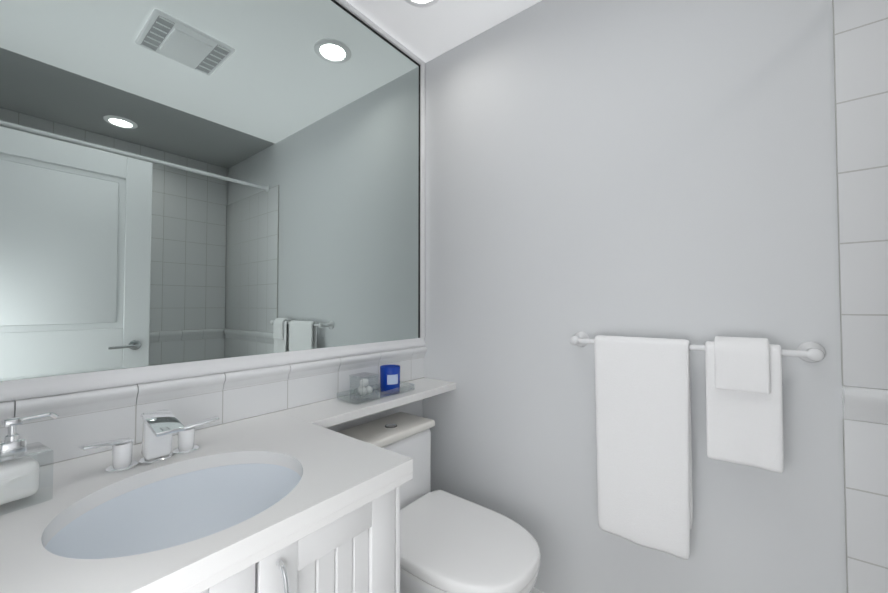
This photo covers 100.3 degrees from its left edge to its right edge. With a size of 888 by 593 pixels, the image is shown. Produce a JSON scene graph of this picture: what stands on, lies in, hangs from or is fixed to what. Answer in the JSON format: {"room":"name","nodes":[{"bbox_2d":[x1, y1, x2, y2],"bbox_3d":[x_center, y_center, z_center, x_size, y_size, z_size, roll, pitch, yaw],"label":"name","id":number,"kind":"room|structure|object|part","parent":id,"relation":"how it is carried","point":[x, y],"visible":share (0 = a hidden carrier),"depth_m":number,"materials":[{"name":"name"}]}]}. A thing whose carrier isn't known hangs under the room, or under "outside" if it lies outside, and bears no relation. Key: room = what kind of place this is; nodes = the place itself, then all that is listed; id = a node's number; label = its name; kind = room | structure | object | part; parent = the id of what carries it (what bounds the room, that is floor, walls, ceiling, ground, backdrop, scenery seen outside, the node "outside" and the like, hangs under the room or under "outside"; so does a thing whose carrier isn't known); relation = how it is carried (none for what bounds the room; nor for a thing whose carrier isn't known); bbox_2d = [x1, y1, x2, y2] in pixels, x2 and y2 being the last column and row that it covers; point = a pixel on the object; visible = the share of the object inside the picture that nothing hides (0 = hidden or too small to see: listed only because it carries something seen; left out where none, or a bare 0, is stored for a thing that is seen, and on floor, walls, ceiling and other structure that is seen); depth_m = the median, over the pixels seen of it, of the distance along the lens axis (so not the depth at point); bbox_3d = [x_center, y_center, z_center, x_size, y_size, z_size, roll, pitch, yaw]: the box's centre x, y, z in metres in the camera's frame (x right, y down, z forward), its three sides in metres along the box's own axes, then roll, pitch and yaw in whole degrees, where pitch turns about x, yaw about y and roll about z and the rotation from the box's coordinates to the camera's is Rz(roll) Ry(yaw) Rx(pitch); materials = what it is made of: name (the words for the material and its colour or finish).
{"room":"bathroom","nodes":[
{"label":"bathroom","id":0,"kind":"room"},
{"bbox_2d":[14,399,422,431],"bbox_3d":[-0.657,0.035,1.236,0.120,2.440,1.870,-1,-2,38],"label":"wall","id":1,"kind":"structure","parent":0,"point":[415,408],"depth_m":1.63,"materials":[{"name":"white paint"}]},
{"bbox_2d":[0,357,423,466],"bbox_3d":[-0.575,0.355,1.228,0.010,0.140,1.530,-1,-2,38],"label":"backsplash","id":2,"kind":"structure","parent":1,"relation":"attached to","point":[63,438],"depth_m":1.06,"materials":[{"name":"tile"}]},
{"bbox_2d":[0,0,425,401],"bbox_3d":[-0.571,-0.477,1.242,0.023,1.413,1.524,-1,-2,38],"label":"mirror","id":3,"kind":"object","parent":1,"relation":"attached to","point":[190,188],"visible":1,"depth_m":1.07,"materials":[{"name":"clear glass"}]},
{"bbox_2d":[0,346,426,427],"bbox_3d":[-0.567,0.257,1.226,0.028,0.055,1.525,-1,-2,38],"label":"trim","id":4,"kind":"structure","parent":1,"relation":"attached to","point":[76,403],"depth_m":1.02,"materials":[{"name":"white tile"}]},
{"bbox_2d":[337,365,414,404],"bbox_3d":[-0.261,0.336,1.465,0.120,0.106,0.300,-1,-2,38],"label":"tray","id":5,"kind":"object","parent":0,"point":[389,384],"visible":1,"depth_m":1.44,"materials":[{"name":"glass"}]},
{"bbox_2d":[346,0,541,62],"bbox_3d":[-0.069,-1.246,0.801,1.620,0.100,1.870,-1,-2,38],"label":"ceiling","id":6,"kind":"structure","parent":0,"point":[429,33],"depth_m":1.57,"materials":[{"name":"white paint"}]},
{"bbox_2d":[405,0,438,6],"bbox_3d":[-0.088,-1.176,1.420,0.172,0.010,0.172,-1,-2,38],"label":"recessed light","id":7,"kind":"object","parent":6,"relation":"in","point":[422,3],"visible":1,"depth_m":1.48,"materials":[{"name":"white plastic"}]},
{"bbox_2d":[423,0,846,592],"bbox_3d":[0.897,0.032,1.124,2.460,2.440,0.120,-1,-2,38],"label":"wall","id":8,"kind":"structure","parent":0,"point":[641,168],"depth_m":1.26,"materials":[{"name":"white paint"}]},
{"bbox_2d":[530,587,543,592],"bbox_3d":[0.453,1.198,1.363,1.428,0.120,0.014,-1,-2,38],"label":"baseboard","id":9,"kind":"structure","parent":8,"relation":"attached to","point":[534,590],"depth_m":1.44,"materials":[{"name":"white paint"}]},
{"bbox_2d":[570,331,825,559],"bbox_3d":[0.704,0.440,1.120,0.656,0.651,0.111,-1,-2,38],"label":"towel rail","id":10,"kind":"object","parent":8,"relation":"attached to","point":[643,432],"visible":1,"depth_m":1.10,"materials":[{"name":"white fabric"}]},
{"bbox_2d":[832,0,887,389],"bbox_3d":[1.371,-0.324,0.674,0.910,1.089,0.011,-1,-2,38],"label":"wall tile","id":11,"kind":"structure","parent":8,"relation":"attached to","point":[860,38],"depth_m":0.92,"materials":[{"name":"white tile"}]},
{"bbox_2d":[842,385,887,423],"bbox_3d":[1.354,0.262,0.664,0.878,0.082,0.028,-1,-2,38],"label":"trim","id":12,"kind":"structure","parent":8,"relation":"attached to","point":[865,404],"depth_m":0.91,"materials":[{"name":"white tile"}]},
{"bbox_2d":[842,418,887,592],"bbox_3d":[1.371,0.772,0.649,0.910,0.939,0.011,-1,-2,38],"label":"wall tile","id":13,"kind":"structure","parent":8,"relation":"attached to","point":[865,451],"depth_m":0.91,"materials":[{"name":"white tile"}]},
{"bbox_3d":[0.308,1.287,0.445,2.580,0.100,1.870,-1,-2,38],"label":"floor","id":14,"kind":"structure","parent":0,"visible":0},
{"bbox_2d":[160,466,412,592],"bbox_3d":[-0.553,0.823,0.728,0.625,0.840,0.786,-1,-2,38],"label":"bathroom vanity","id":15,"kind":"object","parent":14,"relation":"on","point":[353,545],"depth_m":0.71,"materials":[{"name":"white paint"}]},
{"bbox_2d":[0,410,412,592],"bbox_3d":[-0.557,0.388,0.741,0.616,0.030,0.786,-1,-2,38],"label":"countertop","id":16,"kind":"structure","parent":15,"relation":"on","point":[353,465],"depth_m":0.74,"materials":[{"name":"white stone"}]},
{"bbox_2d":[0,412,58,515],"bbox_3d":[-0.770,0.295,0.669,0.088,0.152,0.103,-1,-2,30],"label":"soap dispenser","id":17,"kind":"object","parent":16,"relation":"on","point":[19,477],"visible":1,"depth_m":0.66,"materials":[{"name":"plastic"}]},
{"bbox_2d":[79,409,223,473],"bbox_3d":[-0.638,0.321,0.836,0.129,0.108,0.260,-1,-2,38],"label":"faucet","id":18,"kind":"object","parent":16,"relation":"on","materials":[{"name":"silver metal"}]},
{"bbox_2d":[28,442,331,592],"bbox_3d":[-0.479,0.479,0.709,0.418,0.176,0.464,-1,-2,38],"label":"sink","id":19,"kind":"object","parent":16,"relation":"in","point":[85,540],"depth_m":0.78,"materials":[{"name":"white ceramic"}]},
{"bbox_3d":[-0.366,0.496,0.494,0.032,0.109,0.324,-1,-2,38],"label":"handle","id":20,"kind":"part","parent":15,"relation":"part of","materials":[{"name":"silver metal"}]},
{"bbox_2d":[338,412,540,592],"bbox_3d":[-0.035,0.882,1.290,0.738,0.748,0.412,-1,-2,38],"label":"toilet","id":21,"kind":"object","parent":14,"relation":"on","point":[450,543],"visible":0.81,"depth_m":1.21,"materials":[{"name":"white ceramic"}]},
{"bbox_3d":[0.049,0.808,1.226,0.524,0.053,0.396,-1,-2,38],"label":"seat","id":22,"kind":"part","parent":21,"relation":"part of","materials":[{"name":"white plastic"}]}
]}

